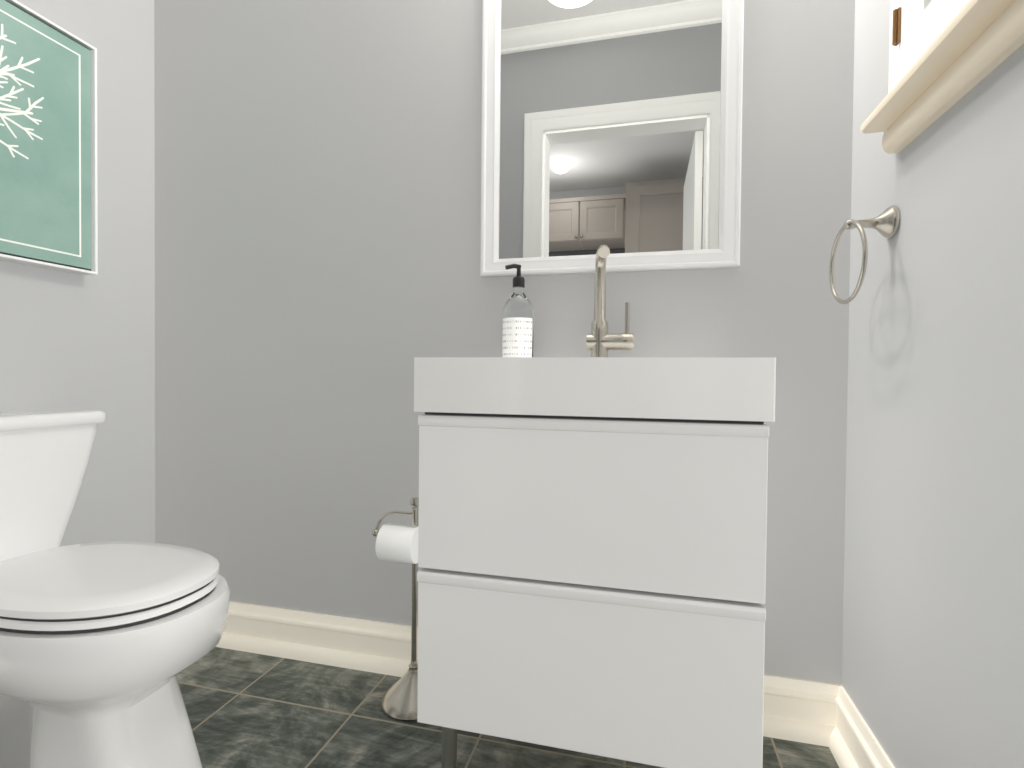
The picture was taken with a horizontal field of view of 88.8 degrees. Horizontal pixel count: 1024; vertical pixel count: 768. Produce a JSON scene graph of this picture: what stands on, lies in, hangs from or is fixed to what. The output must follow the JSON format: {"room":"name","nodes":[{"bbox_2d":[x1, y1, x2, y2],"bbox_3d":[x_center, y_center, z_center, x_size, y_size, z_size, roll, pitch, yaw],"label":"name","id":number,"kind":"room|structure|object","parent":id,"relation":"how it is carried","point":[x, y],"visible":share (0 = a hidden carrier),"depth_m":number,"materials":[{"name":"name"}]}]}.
{"room":"bathroom","nodes":[
{"label":"bathroom","id":0,"kind":"room"},
{"bbox_2d":[0,0,154,546],"bbox_3d":[-1.386,-0.454,1.081,0.120,2.550,1.320,1,1,14],"label":"wall","id":1,"kind":"structure","parent":0,"point":[68,340],"depth_m":1.56,"materials":[{"name":"grey paint"}]},
{"bbox_2d":[0,0,97,274],"bbox_3d":[-1.277,-0.622,1.153,0.050,0.633,0.677,1,1,14],"label":"picture frame","id":2,"kind":"object","parent":1,"relation":"attached to","point":[49,175],"visible":1,"depth_m":1.35,"materials":[{"name":"white"}]},
{"bbox_2d":[154,0,854,684],"bbox_3d":[-0.174,-0.449,1.518,2.256,2.550,0.120,1,1,14],"label":"wall","id":3,"kind":"structure","parent":0,"point":[318,162],"depth_m":1.52,"materials":[{"name":"grey paint"}]},
{"bbox_2d":[215,601,839,746],"bbox_3d":[-0.205,0.762,1.462,2.016,0.130,0.036,1,1,14],"label":"baseboard","id":4,"kind":"structure","parent":3,"relation":"attached to","point":[797,710],"depth_m":1.52,"materials":[{"name":"white paint"}]},
{"bbox_2d":[480,0,743,277],"bbox_3d":[0.237,-0.720,1.336,0.653,0.865,0.024,1,1,14],"label":"mirror","id":5,"kind":"object","parent":3,"relation":"attached to","point":[616,124],"visible":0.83,"depth_m":1.34,"materials":[{"name":"white mirror"}]},
{"bbox_2d":[176,647,838,767],"bbox_3d":[-0.585,0.872,-0.046,2.256,0.050,3.390,1,1,14],"label":"floor","id":6,"kind":"structure","parent":0,"point":[244,709],"depth_m":1.24,"materials":[{"name":"tile"}]},
{"bbox_2d":[0,409,229,767],"bbox_3d":[-0.938,0.449,1.084,0.730,0.754,0.460,1,1,14],"label":"toilet","id":7,"kind":"object","parent":6,"relation":"on","point":[96,638],"visible":1,"depth_m":0.99,"materials":[{"name":"white ceramic"}]},
{"bbox_2d":[372,497,418,720],"bbox_3d":[-0.263,0.561,1.364,0.177,0.534,0.177,0,1,-31],"label":"toilet paper stand","id":8,"kind":"object","parent":6,"relation":"on","point":[394,542],"visible":0.88,"depth_m":1.34,"materials":[{"name":"silver metal"}]},
{"bbox_2d":[417,412,768,767],"bbox_3d":[0.170,0.444,1.134,0.600,0.784,0.475,1,1,14],"label":"vanity","id":9,"kind":"object","parent":6,"relation":"on","point":[590,585],"visible":0.97,"depth_m":0.90,"materials":[{"name":"white wood"}]},
{"bbox_2d":[414,357,775,421],"bbox_3d":[0.174,0.002,1.121,0.610,0.100,0.487,1,1,14],"label":"vanity sink","id":10,"kind":"object","parent":9,"relation":"on","point":[693,388],"depth_m":0.88,"materials":[{"name":"white ceramic"}]},
{"bbox_2d":[502,264,533,356],"bbox_3d":[0.016,-0.179,1.335,0.079,0.251,0.080,1,1,14],"label":"soap bottle","id":11,"kind":"object","parent":10,"relation":"on","point":[518,312],"visible":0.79,"depth_m":1.30,"materials":[{"name":"clear glass"}]},
{"bbox_2d":[586,245,633,356],"bbox_3d":[0.232,-0.187,1.239,0.113,0.273,0.129,1,1,14],"label":"faucet","id":12,"kind":"object","parent":10,"relation":"on","point":[599,341],"visible":0.92,"depth_m":1.27,"materials":[{"name":"silver metal"}]},
{"bbox_2d":[842,0,1023,767],"bbox_3d":[0.686,-0.426,0.560,0.120,2.550,1.320,1,1,14],"label":"wall","id":13,"kind":"structure","parent":0,"point":[933,642],"depth_m":0.84,"materials":[{"name":"grey paint"}]},
{"bbox_2d":[829,685,894,767],"bbox_3d":[0.613,0.782,0.657,0.036,0.130,1.200,1,1,14],"label":"baseboard","id":14,"kind":"structure","parent":13,"relation":"attached to","point":[852,743],"depth_m":1.13,"materials":[{"name":"white paint"}]},
{"bbox_2d":[829,205,899,303],"bbox_3d":[0.697,-0.251,1.031,0.083,0.185,0.162,1,1,14],"label":"towel ring","id":15,"kind":"object","parent":13,"relation":"attached to","point":[887,222],"visible":1,"depth_m":1.00,"materials":[{"name":"silver metal"}]},
{"bbox_2d":[860,0,1023,153],"bbox_3d":[0.611,-0.932,0.605,0.060,1.000,0.819,1,1,14],"label":"casement window","id":16,"kind":"structure","parent":13,"relation":"in","point":[939,50],"depth_m":0.81,"materials":[{"name":"white wood"}]}
]}

